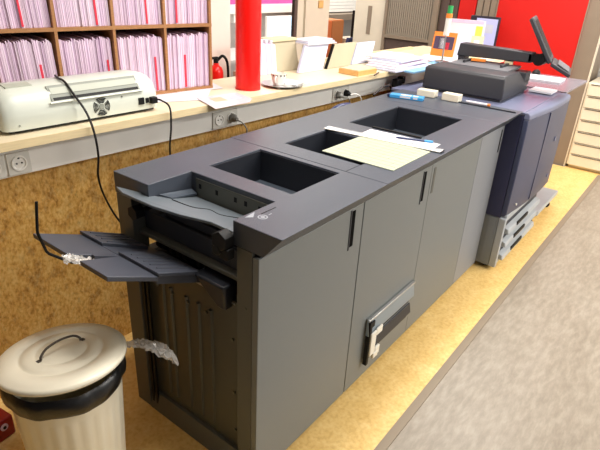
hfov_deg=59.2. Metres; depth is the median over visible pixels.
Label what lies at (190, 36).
folder
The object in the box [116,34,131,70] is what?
folder
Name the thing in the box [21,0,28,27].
folder
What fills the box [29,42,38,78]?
folder
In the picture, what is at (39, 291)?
wall
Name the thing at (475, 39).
booklet
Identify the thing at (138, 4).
folder
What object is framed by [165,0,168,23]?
folder
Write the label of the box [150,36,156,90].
folder
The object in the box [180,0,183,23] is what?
folder
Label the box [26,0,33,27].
folder
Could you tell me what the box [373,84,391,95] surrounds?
cable
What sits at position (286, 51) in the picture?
box
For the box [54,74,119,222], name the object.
power cable
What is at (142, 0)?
folder
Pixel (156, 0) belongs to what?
folder
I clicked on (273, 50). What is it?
file
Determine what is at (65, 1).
folder
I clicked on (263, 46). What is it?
file
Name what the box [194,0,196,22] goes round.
folder
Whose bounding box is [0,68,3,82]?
folder
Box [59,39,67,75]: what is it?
folder
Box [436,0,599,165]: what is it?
wall
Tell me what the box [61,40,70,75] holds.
folder
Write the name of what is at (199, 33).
folder
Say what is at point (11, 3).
folder
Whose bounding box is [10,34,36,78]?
folder
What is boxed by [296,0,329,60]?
wall pillar
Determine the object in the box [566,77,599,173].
base cabinet
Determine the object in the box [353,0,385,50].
wall
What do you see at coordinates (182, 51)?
folder
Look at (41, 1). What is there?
folder
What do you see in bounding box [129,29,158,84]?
folder
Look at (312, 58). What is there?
folder
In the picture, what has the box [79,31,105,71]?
folder
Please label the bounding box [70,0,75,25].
folder
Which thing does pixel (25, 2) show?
folder
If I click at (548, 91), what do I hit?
paper stack
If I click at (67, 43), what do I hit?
folder
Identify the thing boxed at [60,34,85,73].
folder
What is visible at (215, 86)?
paper sheet
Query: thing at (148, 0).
folder
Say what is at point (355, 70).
wooden box
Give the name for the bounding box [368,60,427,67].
magazine
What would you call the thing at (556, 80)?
paper stack
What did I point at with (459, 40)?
booklet
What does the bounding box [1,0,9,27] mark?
folder
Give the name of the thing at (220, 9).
wall
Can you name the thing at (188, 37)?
folder
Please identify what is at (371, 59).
magazine
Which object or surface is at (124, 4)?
folder
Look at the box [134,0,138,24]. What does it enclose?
folder
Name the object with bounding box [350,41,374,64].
folder
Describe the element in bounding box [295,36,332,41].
sheaf
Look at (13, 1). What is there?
folder
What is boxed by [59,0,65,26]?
folder
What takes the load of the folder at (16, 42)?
in the bookcase at (51, 33)
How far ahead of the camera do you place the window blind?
7.88 m
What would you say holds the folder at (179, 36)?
in the bookcase at (51, 33)
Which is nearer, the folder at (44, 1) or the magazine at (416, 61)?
the folder at (44, 1)
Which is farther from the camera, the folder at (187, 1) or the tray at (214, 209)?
the folder at (187, 1)
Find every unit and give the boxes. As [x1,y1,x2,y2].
[231,97,501,391]
[374,89,522,283]
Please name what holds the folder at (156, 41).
in the bookcase at (51, 33)
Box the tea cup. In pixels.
[271,72,286,85]
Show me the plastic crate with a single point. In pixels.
(7, 428)
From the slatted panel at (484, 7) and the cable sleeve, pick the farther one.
the slatted panel at (484, 7)
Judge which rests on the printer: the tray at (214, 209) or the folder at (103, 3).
the tray at (214, 209)
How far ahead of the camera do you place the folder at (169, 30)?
2.52 m
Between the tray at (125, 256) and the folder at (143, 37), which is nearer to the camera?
the tray at (125, 256)
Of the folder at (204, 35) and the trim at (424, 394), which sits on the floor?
the trim at (424, 394)
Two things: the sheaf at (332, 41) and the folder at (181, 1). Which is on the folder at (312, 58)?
the sheaf at (332, 41)
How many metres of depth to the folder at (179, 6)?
2.41 m
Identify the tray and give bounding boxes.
[33,231,198,283]
[116,187,243,232]
[261,79,302,88]
[448,58,520,71]
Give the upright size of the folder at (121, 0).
0.251 m
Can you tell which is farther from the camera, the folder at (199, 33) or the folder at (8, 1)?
the folder at (199, 33)
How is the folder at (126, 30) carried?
in the bookcase at (51, 33)
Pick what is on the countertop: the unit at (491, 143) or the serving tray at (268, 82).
the serving tray at (268, 82)
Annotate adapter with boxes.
[392,76,405,86]
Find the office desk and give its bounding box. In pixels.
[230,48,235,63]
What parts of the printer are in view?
post, release knob, rail, knob lever, release knob, post, door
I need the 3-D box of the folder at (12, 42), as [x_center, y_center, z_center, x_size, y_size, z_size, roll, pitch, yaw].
[-1.161,-0.627,2.137,0.020,0.245,0.218,-19,34,-38]
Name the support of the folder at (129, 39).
in the bookcase at (51, 33)
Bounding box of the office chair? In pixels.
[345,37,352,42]
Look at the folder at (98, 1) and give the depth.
2.18 m
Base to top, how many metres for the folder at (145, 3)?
0.248 m
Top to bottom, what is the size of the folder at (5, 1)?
0.247 m
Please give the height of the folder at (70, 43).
0.240 m
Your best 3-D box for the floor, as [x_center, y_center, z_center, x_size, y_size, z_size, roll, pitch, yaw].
[0.491,-0.037,3.993,10.000,0.104,10.500,21,31,32]
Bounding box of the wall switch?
[318,0,323,7]
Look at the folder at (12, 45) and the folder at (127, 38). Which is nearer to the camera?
the folder at (12, 45)
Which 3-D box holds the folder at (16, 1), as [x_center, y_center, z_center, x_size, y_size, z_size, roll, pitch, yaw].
[-1.130,-0.897,2.029,0.020,0.241,0.235,-19,34,-38]
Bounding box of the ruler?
[324,126,444,152]
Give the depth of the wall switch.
4.53 m
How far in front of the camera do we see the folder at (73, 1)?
2.12 m
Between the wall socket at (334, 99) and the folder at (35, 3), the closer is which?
the folder at (35, 3)
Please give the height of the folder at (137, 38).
0.241 m
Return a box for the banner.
[230,0,291,3]
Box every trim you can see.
[366,6,371,33]
[374,176,599,449]
[563,36,599,165]
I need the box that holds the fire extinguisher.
[212,55,228,78]
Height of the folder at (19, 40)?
0.251 m
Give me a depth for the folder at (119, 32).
2.34 m
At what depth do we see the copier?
3.19 m
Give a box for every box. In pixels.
[273,40,297,71]
[339,64,376,75]
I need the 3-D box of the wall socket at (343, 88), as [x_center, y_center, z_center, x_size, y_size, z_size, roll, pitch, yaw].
[0.271,-0.795,3.179,0.010,0.080,0.080,23,32,35]
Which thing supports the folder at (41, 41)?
in the bookcase at (51, 33)
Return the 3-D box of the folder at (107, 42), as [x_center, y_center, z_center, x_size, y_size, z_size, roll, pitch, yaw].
[-0.893,-0.719,2.362,0.016,0.240,0.217,-19,34,-38]
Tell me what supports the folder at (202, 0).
in the bookcase at (51, 33)
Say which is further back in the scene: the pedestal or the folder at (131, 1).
the pedestal
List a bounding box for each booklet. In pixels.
[430,31,457,57]
[449,18,485,42]
[453,37,469,56]
[469,36,483,58]
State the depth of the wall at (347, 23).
6.96 m
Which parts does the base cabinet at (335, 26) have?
door, door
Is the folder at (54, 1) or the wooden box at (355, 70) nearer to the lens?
the folder at (54, 1)
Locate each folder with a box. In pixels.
[0,0,6,27]
[0,8,4,28]
[0,35,26,79]
[0,36,23,80]
[0,37,18,80]
[0,39,16,80]
[0,42,11,81]
[0,45,8,81]
[0,59,5,82]
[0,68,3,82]
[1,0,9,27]
[1,34,28,79]
[1,42,13,81]
[3,33,31,79]
[4,0,12,28]
[5,33,33,78]
[7,0,15,27]
[9,0,17,27]
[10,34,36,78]
[10,42,21,80]
[12,0,20,27]
[13,33,41,78]
[15,0,23,27]
[18,0,26,27]
[19,34,46,77]
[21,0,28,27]
[23,0,31,27]
[25,35,52,76]
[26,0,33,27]
[27,33,54,76]
[28,0,36,27]
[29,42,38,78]
[31,0,38,27]
[33,0,40,27]
[33,40,43,77]
[36,0,42,27]
[38,0,44,26]
[39,41,49,77]
[40,0,47,26]
[43,0,50,26]
[49,42,57,75]
[53,0,59,26]
[56,0,62,26]
[58,34,78,74]
[58,37,76,74]
[58,38,73,74]
[58,39,66,75]
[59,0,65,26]
[59,34,81,73]
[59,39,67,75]
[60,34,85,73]
[61,33,88,73]
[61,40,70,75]
[62,0,67,26]
[64,0,71,26]
[64,32,91,72]
[67,0,73,26]
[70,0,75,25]
[70,33,96,72]
[71,31,98,71]
[72,0,78,25]
[75,0,81,25]
[75,31,102,71]
[77,41,84,73]
[78,0,84,26]
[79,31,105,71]
[81,0,85,25]
[82,31,107,70]
[83,0,88,25]
[85,0,91,25]
[85,38,93,72]
[87,32,113,70]
[88,0,93,25]
[90,0,95,25]
[92,0,97,25]
[95,0,100,25]
[95,39,101,71]
[97,0,102,25]
[100,0,104,25]
[102,0,106,25]
[102,37,109,70]
[104,0,109,25]
[104,38,111,70]
[113,0,115,24]
[114,0,118,24]
[116,0,120,24]
[116,30,144,74]
[116,32,135,70]
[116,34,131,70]
[116,35,129,69]
[116,36,125,69]
[116,38,122,69]
[118,0,123,24]
[119,32,137,71]
[121,0,124,24]
[121,31,148,77]
[122,38,126,69]
[123,0,127,24]
[125,0,129,24]
[125,29,153,84]
[128,0,132,24]
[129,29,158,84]
[129,39,132,70]
[130,0,134,24]
[133,0,136,24]
[133,36,141,72]
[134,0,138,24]
[135,38,139,71]
[137,0,140,24]
[139,0,143,24]
[141,37,146,75]
[142,0,145,24]
[144,0,147,24]
[145,37,151,80]
[146,0,149,24]
[148,0,151,24]
[150,0,153,23]
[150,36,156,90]
[151,37,158,90]
[152,0,155,23]
[154,0,156,23]
[155,36,160,89]
[156,0,158,23]
[156,36,165,89]
[157,0,161,23]
[157,37,163,90]
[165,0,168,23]
[167,0,171,23]
[167,28,195,86]
[167,30,186,87]
[167,32,180,88]
[167,33,173,88]
[167,35,172,88]
[167,38,170,89]
[169,30,188,87]
[172,0,174,23]
[172,35,177,87]
[172,36,176,88]
[174,0,177,23]
[174,28,202,85]
[175,29,201,85]
[178,0,180,23]
[179,36,182,87]
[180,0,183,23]
[180,36,184,87]
[182,28,204,84]
[183,0,185,23]
[183,28,208,84]
[185,0,186,22]
[186,0,190,23]
[186,34,193,86]
[187,35,191,87]
[190,0,191,22]
[191,0,194,22]
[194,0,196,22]
[194,34,199,85]
[194,35,196,85]
[196,0,198,22]
[200,0,202,22]
[202,0,204,22]
[203,34,206,85]
[204,0,206,22]
[261,35,296,41]
[296,44,328,72]
[324,42,356,68]
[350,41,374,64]
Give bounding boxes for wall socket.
[0,155,6,177]
[5,150,31,175]
[212,110,225,129]
[225,108,236,126]
[332,87,340,101]
[340,85,348,99]
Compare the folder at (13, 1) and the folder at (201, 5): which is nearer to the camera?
the folder at (13, 1)
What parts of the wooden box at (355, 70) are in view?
lid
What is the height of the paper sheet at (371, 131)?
0.002 m
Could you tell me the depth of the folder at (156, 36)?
2.44 m
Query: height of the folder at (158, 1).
0.249 m
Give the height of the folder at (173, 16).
0.247 m
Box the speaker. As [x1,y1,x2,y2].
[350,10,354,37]
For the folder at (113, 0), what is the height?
0.242 m
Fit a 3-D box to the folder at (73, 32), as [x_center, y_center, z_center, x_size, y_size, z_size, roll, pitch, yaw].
[-0.940,-0.711,2.330,0.017,0.249,0.225,-19,34,-38]
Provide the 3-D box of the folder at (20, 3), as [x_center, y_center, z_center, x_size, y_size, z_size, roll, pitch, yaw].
[-1.124,-0.904,2.034,0.022,0.249,0.228,-19,34,-38]
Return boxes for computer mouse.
[532,69,539,74]
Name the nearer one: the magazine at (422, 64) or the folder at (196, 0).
the folder at (196, 0)
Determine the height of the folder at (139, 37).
0.246 m
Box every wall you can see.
[0,90,390,397]
[211,0,230,77]
[230,5,352,76]
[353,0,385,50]
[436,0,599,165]
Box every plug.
[229,114,247,132]
[335,92,349,102]
[343,90,361,100]
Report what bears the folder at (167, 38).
in the bookcase at (51, 33)
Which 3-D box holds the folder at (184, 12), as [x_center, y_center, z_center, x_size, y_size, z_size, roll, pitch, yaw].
[-0.602,-1.081,2.467,0.013,0.241,0.218,-19,34,-38]
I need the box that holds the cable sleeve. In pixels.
[331,102,350,108]
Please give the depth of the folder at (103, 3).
2.20 m
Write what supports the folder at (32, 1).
in the bookcase at (51, 33)
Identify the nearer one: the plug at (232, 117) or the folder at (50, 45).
the folder at (50, 45)
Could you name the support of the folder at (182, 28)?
in the bookcase at (51, 33)
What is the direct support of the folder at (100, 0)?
in the bookcase at (51, 33)
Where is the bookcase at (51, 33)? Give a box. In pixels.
[0,0,212,94]
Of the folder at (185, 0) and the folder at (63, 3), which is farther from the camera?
the folder at (185, 0)
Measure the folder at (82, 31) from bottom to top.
0.249 m
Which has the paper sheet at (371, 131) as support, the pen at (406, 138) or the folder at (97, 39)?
the pen at (406, 138)
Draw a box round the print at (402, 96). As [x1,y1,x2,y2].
[400,94,418,99]
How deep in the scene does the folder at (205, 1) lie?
2.49 m
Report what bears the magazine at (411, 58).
on the magazine at (371, 59)
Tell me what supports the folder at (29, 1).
in the bookcase at (51, 33)
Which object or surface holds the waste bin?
on the floor
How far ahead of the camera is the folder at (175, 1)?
2.40 m
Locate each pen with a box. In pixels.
[387,92,424,100]
[396,137,432,142]
[466,100,490,106]
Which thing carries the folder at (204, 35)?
in the bookcase at (51, 33)
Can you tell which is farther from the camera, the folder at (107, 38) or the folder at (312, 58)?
the folder at (312, 58)
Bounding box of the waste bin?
[0,323,126,449]
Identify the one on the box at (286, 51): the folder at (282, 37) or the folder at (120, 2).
the folder at (282, 37)
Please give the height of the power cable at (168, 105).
1.107 m
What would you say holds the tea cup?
on the serving tray at (268, 82)
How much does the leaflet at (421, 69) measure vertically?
0.010 m
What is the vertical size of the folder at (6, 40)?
0.251 m
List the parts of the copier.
glass frame, plate, panel arm, frame, cassette frame, door, operator panel, key panel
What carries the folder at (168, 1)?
in the bookcase at (51, 33)
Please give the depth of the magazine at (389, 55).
3.61 m
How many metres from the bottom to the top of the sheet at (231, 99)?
0.002 m
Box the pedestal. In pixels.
[342,36,349,42]
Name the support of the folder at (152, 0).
in the bookcase at (51, 33)
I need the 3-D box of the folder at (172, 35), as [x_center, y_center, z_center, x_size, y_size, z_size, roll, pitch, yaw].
[-0.658,-0.805,2.565,0.011,0.241,0.217,-19,34,-38]
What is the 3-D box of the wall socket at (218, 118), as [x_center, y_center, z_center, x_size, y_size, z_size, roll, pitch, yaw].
[-0.380,-0.495,2.488,0.010,0.080,0.080,23,32,35]
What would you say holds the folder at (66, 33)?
in the bookcase at (51, 33)
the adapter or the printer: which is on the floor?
the printer
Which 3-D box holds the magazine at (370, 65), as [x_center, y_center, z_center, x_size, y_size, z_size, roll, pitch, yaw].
[0.651,-1.095,3.584,0.220,0.010,0.465,19,30,30]
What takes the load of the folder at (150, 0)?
in the bookcase at (51, 33)
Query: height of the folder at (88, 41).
0.243 m
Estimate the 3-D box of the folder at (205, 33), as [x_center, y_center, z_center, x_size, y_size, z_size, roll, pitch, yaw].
[-0.530,-0.852,2.665,0.011,0.250,0.224,-20,34,-38]
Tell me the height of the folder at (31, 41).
0.251 m
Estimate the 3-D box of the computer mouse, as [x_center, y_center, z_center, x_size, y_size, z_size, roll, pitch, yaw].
[1.796,-1.163,4.011,0.060,0.038,0.100,21,31,32]
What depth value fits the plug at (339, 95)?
3.10 m
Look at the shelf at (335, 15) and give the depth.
7.70 m
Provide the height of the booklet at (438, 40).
0.170 m
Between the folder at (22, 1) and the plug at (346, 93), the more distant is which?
the plug at (346, 93)
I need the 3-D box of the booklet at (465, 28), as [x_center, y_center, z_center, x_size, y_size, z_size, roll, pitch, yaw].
[1.268,-1.460,4.111,0.300,0.260,0.046,13,28,19]
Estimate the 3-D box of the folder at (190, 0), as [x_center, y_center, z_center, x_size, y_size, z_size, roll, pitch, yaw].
[-0.578,-1.092,2.492,0.010,0.241,0.227,-19,34,-38]
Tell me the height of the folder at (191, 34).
0.249 m
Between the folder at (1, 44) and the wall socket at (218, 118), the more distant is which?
the wall socket at (218, 118)
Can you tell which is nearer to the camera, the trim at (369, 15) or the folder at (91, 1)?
the folder at (91, 1)
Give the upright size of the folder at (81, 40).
0.242 m
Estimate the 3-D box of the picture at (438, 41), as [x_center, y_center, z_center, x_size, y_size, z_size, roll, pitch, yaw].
[1.096,-1.388,4.024,0.148,0.090,0.028,16,29,24]
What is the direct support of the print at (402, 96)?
on the marker pen at (393, 95)
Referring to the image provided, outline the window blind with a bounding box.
[329,0,355,11]
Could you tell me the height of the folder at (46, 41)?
0.250 m
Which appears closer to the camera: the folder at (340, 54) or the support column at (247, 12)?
the support column at (247, 12)
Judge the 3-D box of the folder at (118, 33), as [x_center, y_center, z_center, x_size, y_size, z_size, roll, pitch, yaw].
[-0.817,-0.755,2.433,0.017,0.250,0.224,-19,34,-38]
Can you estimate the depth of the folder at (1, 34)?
2.06 m
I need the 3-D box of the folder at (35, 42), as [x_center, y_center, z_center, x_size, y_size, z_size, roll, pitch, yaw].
[-1.111,-0.650,2.188,0.022,0.246,0.236,-19,34,-38]
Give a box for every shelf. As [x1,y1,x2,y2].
[230,3,291,22]
[329,12,352,19]
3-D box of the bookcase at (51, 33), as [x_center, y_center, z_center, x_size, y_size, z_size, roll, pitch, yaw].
[-0.877,-0.886,2.312,0.974,0.614,0.278,-19,34,-38]
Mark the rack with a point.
(449, 15)
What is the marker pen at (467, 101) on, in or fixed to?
on the unit at (491, 143)
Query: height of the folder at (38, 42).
0.246 m
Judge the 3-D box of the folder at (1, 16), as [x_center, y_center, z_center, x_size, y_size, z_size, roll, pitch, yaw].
[-1.180,-0.879,1.987,0.024,0.242,0.231,-19,34,-38]
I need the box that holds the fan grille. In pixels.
[93,97,109,114]
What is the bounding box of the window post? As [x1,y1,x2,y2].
[291,0,296,36]
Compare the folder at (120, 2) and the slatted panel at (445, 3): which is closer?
the folder at (120, 2)
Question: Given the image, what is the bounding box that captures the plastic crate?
[0,408,15,442]
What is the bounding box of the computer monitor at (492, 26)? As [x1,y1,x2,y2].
[471,15,500,45]
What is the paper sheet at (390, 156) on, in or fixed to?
on the cabinet unit at (412, 228)
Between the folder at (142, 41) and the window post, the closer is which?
the folder at (142, 41)
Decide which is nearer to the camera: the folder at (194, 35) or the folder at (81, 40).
the folder at (81, 40)
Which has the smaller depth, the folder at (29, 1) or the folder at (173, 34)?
the folder at (29, 1)
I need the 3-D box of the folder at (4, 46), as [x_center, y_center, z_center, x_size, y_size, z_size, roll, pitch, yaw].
[-1.195,-0.619,2.121,0.022,0.241,0.224,-19,34,-38]
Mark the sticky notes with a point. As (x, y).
(472, 59)
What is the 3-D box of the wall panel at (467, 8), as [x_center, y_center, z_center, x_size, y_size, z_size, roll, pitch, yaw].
[1.690,-2.194,5.311,0.170,2.736,0.030,21,31,32]
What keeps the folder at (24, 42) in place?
in the bookcase at (51, 33)
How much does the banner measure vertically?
0.300 m
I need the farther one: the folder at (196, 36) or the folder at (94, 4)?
the folder at (196, 36)
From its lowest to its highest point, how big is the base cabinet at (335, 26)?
1.050 m
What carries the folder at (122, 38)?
in the bookcase at (51, 33)
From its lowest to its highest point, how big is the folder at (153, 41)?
0.241 m
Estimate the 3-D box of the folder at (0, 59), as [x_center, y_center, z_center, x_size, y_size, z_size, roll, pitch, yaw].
[-1.215,-0.613,2.102,0.021,0.244,0.226,-19,34,-38]
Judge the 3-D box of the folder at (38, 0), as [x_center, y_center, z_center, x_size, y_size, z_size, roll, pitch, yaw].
[-1.077,-0.924,2.084,0.021,0.246,0.231,-19,34,-38]
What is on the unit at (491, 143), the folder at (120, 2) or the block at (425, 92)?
the block at (425, 92)
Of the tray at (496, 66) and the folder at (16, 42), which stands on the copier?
the tray at (496, 66)
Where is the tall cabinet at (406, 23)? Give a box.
[380,0,440,49]
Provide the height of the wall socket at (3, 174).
0.080 m
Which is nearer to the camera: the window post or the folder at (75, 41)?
the folder at (75, 41)
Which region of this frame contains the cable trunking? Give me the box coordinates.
[0,72,424,179]
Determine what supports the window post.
on the floor
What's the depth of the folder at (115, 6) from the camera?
2.23 m
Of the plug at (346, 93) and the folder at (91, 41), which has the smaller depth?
the folder at (91, 41)
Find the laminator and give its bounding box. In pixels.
[0,70,157,133]
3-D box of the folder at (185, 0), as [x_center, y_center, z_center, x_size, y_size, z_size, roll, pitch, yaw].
[-0.600,-1.088,2.481,0.010,0.241,0.230,-19,34,-38]
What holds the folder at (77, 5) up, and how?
in the bookcase at (51, 33)
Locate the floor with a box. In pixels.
[0,163,599,449]
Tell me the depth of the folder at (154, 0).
2.34 m
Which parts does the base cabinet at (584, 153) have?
drawer, drawer, drawer, drawer, drawer, drawer, drawer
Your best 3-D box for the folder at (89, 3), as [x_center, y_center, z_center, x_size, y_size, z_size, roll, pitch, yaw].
[-0.927,-0.969,2.196,0.016,0.244,0.224,-19,34,-38]
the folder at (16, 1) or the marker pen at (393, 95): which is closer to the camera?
the folder at (16, 1)
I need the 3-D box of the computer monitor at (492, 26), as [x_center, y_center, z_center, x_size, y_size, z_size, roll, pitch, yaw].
[1.824,-1.908,5.213,0.290,0.290,0.115,21,31,32]
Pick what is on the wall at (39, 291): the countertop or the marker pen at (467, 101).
the countertop
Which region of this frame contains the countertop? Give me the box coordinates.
[0,46,503,152]
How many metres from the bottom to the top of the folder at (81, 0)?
0.246 m
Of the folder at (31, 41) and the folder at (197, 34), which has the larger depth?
the folder at (197, 34)
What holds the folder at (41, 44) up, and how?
in the bookcase at (51, 33)
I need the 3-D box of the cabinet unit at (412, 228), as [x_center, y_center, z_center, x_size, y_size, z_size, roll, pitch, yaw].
[0.332,0.010,2.607,0.739,0.998,1.148,21,31,32]
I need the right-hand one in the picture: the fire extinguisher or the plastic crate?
the fire extinguisher
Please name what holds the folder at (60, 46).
in the bookcase at (51, 33)
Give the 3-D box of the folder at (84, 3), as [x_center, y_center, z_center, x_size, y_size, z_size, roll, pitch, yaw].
[-0.942,-0.964,2.183,0.017,0.246,0.220,-19,34,-38]
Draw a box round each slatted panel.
[437,0,459,31]
[476,0,497,16]
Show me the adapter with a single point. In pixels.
(400, 80)
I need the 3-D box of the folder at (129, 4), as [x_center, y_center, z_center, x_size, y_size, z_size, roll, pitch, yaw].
[-0.803,-1.015,2.307,0.016,0.243,0.233,-19,34,-38]
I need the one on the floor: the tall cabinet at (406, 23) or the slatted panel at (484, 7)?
the tall cabinet at (406, 23)
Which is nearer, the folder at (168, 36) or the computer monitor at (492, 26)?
the folder at (168, 36)
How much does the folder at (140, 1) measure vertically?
0.247 m
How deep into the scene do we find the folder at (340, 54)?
3.44 m
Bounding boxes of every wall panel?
[457,0,477,19]
[495,0,590,77]
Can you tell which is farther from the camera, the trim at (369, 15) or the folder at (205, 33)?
the trim at (369, 15)
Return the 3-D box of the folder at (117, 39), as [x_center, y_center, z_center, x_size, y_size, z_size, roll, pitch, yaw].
[-0.856,-0.732,2.392,0.016,0.240,0.219,-19,34,-38]
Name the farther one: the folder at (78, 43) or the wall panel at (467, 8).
the wall panel at (467, 8)
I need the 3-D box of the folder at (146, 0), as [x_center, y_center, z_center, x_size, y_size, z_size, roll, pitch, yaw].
[-0.740,-1.038,2.354,0.014,0.248,0.233,-19,34,-38]
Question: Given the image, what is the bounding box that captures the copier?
[391,15,570,266]
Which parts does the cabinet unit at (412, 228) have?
door, strip edge, door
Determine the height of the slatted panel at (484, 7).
2.736 m
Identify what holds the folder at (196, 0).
in the bookcase at (51, 33)
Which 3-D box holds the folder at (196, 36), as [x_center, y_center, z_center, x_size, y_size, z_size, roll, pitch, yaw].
[-0.574,-0.837,2.638,0.011,0.242,0.235,-19,34,-38]
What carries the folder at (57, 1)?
in the bookcase at (51, 33)
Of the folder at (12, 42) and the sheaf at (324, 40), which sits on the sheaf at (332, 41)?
the sheaf at (324, 40)
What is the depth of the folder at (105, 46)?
2.26 m
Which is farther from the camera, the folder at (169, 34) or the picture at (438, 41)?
the picture at (438, 41)
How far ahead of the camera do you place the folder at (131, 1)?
2.27 m
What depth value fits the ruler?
2.23 m
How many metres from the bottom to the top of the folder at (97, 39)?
0.246 m
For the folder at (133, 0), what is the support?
in the bookcase at (51, 33)
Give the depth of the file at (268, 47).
3.04 m
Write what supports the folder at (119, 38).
in the bookcase at (51, 33)
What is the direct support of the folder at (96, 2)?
in the bookcase at (51, 33)
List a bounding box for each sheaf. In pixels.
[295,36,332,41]
[295,40,334,43]
[295,41,336,45]
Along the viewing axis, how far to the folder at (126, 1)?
2.25 m
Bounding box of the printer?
[33,138,387,449]
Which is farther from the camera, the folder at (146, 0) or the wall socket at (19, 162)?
the folder at (146, 0)
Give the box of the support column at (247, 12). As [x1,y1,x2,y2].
[235,0,261,90]
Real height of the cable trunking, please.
0.114 m
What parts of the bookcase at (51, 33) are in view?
panel, panel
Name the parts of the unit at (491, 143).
door, strip edge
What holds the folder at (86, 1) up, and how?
in the bookcase at (51, 33)
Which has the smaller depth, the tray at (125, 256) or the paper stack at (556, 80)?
the tray at (125, 256)
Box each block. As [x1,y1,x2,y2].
[417,88,437,97]
[441,92,462,102]
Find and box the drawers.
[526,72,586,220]
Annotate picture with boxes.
[209,97,226,101]
[433,36,454,49]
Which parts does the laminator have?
plate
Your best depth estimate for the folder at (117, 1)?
2.23 m
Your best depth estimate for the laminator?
1.94 m
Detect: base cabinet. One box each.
[326,18,343,56]
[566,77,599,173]
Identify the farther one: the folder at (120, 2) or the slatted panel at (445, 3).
the slatted panel at (445, 3)
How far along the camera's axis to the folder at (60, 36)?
2.18 m
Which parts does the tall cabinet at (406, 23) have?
door, roller door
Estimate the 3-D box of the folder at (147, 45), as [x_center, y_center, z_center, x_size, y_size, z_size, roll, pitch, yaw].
[-0.763,-0.768,2.478,0.014,0.239,0.233,-19,34,-38]
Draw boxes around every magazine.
[365,63,421,69]
[366,51,413,59]
[366,58,406,64]
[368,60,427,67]
[372,55,425,62]
[375,63,429,72]
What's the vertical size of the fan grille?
0.069 m
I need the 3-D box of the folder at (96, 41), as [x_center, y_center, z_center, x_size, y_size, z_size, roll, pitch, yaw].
[-0.928,-0.708,2.334,0.017,0.241,0.224,-19,34,-38]
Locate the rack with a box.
[423,6,486,61]
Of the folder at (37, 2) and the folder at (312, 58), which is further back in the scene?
the folder at (312, 58)
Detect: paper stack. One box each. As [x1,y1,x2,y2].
[528,86,557,94]
[529,74,565,83]
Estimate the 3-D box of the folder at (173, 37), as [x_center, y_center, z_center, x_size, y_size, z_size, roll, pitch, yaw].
[-0.661,-0.799,2.553,0.012,0.240,0.220,-19,34,-38]
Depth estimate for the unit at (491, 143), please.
2.94 m
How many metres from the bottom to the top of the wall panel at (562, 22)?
2.736 m
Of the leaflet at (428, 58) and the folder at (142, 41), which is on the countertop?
the leaflet at (428, 58)
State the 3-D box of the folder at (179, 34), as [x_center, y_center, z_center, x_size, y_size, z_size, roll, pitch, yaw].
[-0.621,-0.819,2.587,0.012,0.249,0.224,-19,34,-38]
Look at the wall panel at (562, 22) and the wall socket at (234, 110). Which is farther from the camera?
the wall panel at (562, 22)
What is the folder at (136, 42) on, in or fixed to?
in the bookcase at (51, 33)
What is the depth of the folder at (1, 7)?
1.96 m
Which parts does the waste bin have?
lid handle, lid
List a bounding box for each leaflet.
[404,66,425,73]
[421,56,440,60]
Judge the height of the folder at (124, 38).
0.243 m
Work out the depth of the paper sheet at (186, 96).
2.46 m
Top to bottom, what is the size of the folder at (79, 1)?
0.251 m
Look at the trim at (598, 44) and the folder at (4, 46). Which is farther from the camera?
the trim at (598, 44)
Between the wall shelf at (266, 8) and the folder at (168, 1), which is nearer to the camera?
the folder at (168, 1)
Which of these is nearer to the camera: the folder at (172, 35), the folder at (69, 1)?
the folder at (69, 1)
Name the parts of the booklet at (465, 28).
yellow panel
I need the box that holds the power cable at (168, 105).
[158,98,171,154]
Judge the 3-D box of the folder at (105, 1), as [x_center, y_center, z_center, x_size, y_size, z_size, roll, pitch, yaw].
[-0.878,-0.992,2.241,0.019,0.251,0.233,-19,34,-38]
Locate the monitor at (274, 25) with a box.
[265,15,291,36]
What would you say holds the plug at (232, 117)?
attached to the wall socket at (234, 110)
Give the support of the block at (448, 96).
on the unit at (491, 143)
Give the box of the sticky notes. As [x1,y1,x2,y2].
[471,58,485,61]
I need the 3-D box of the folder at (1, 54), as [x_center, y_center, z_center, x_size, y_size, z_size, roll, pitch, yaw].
[-1.206,-0.614,2.106,0.022,0.244,0.228,-19,34,-38]
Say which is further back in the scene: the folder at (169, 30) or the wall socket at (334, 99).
the wall socket at (334, 99)
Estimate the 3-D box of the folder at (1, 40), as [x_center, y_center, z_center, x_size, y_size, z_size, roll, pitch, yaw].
[-1.188,-0.625,2.126,0.022,0.248,0.231,-19,34,-38]
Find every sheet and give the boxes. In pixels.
[156,90,210,101]
[177,83,221,92]
[197,92,251,108]
[322,136,429,170]
[363,129,440,147]
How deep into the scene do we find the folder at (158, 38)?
2.44 m
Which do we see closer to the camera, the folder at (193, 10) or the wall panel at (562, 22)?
the folder at (193, 10)
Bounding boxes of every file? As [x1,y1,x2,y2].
[261,39,266,74]
[263,39,271,74]
[266,39,276,71]

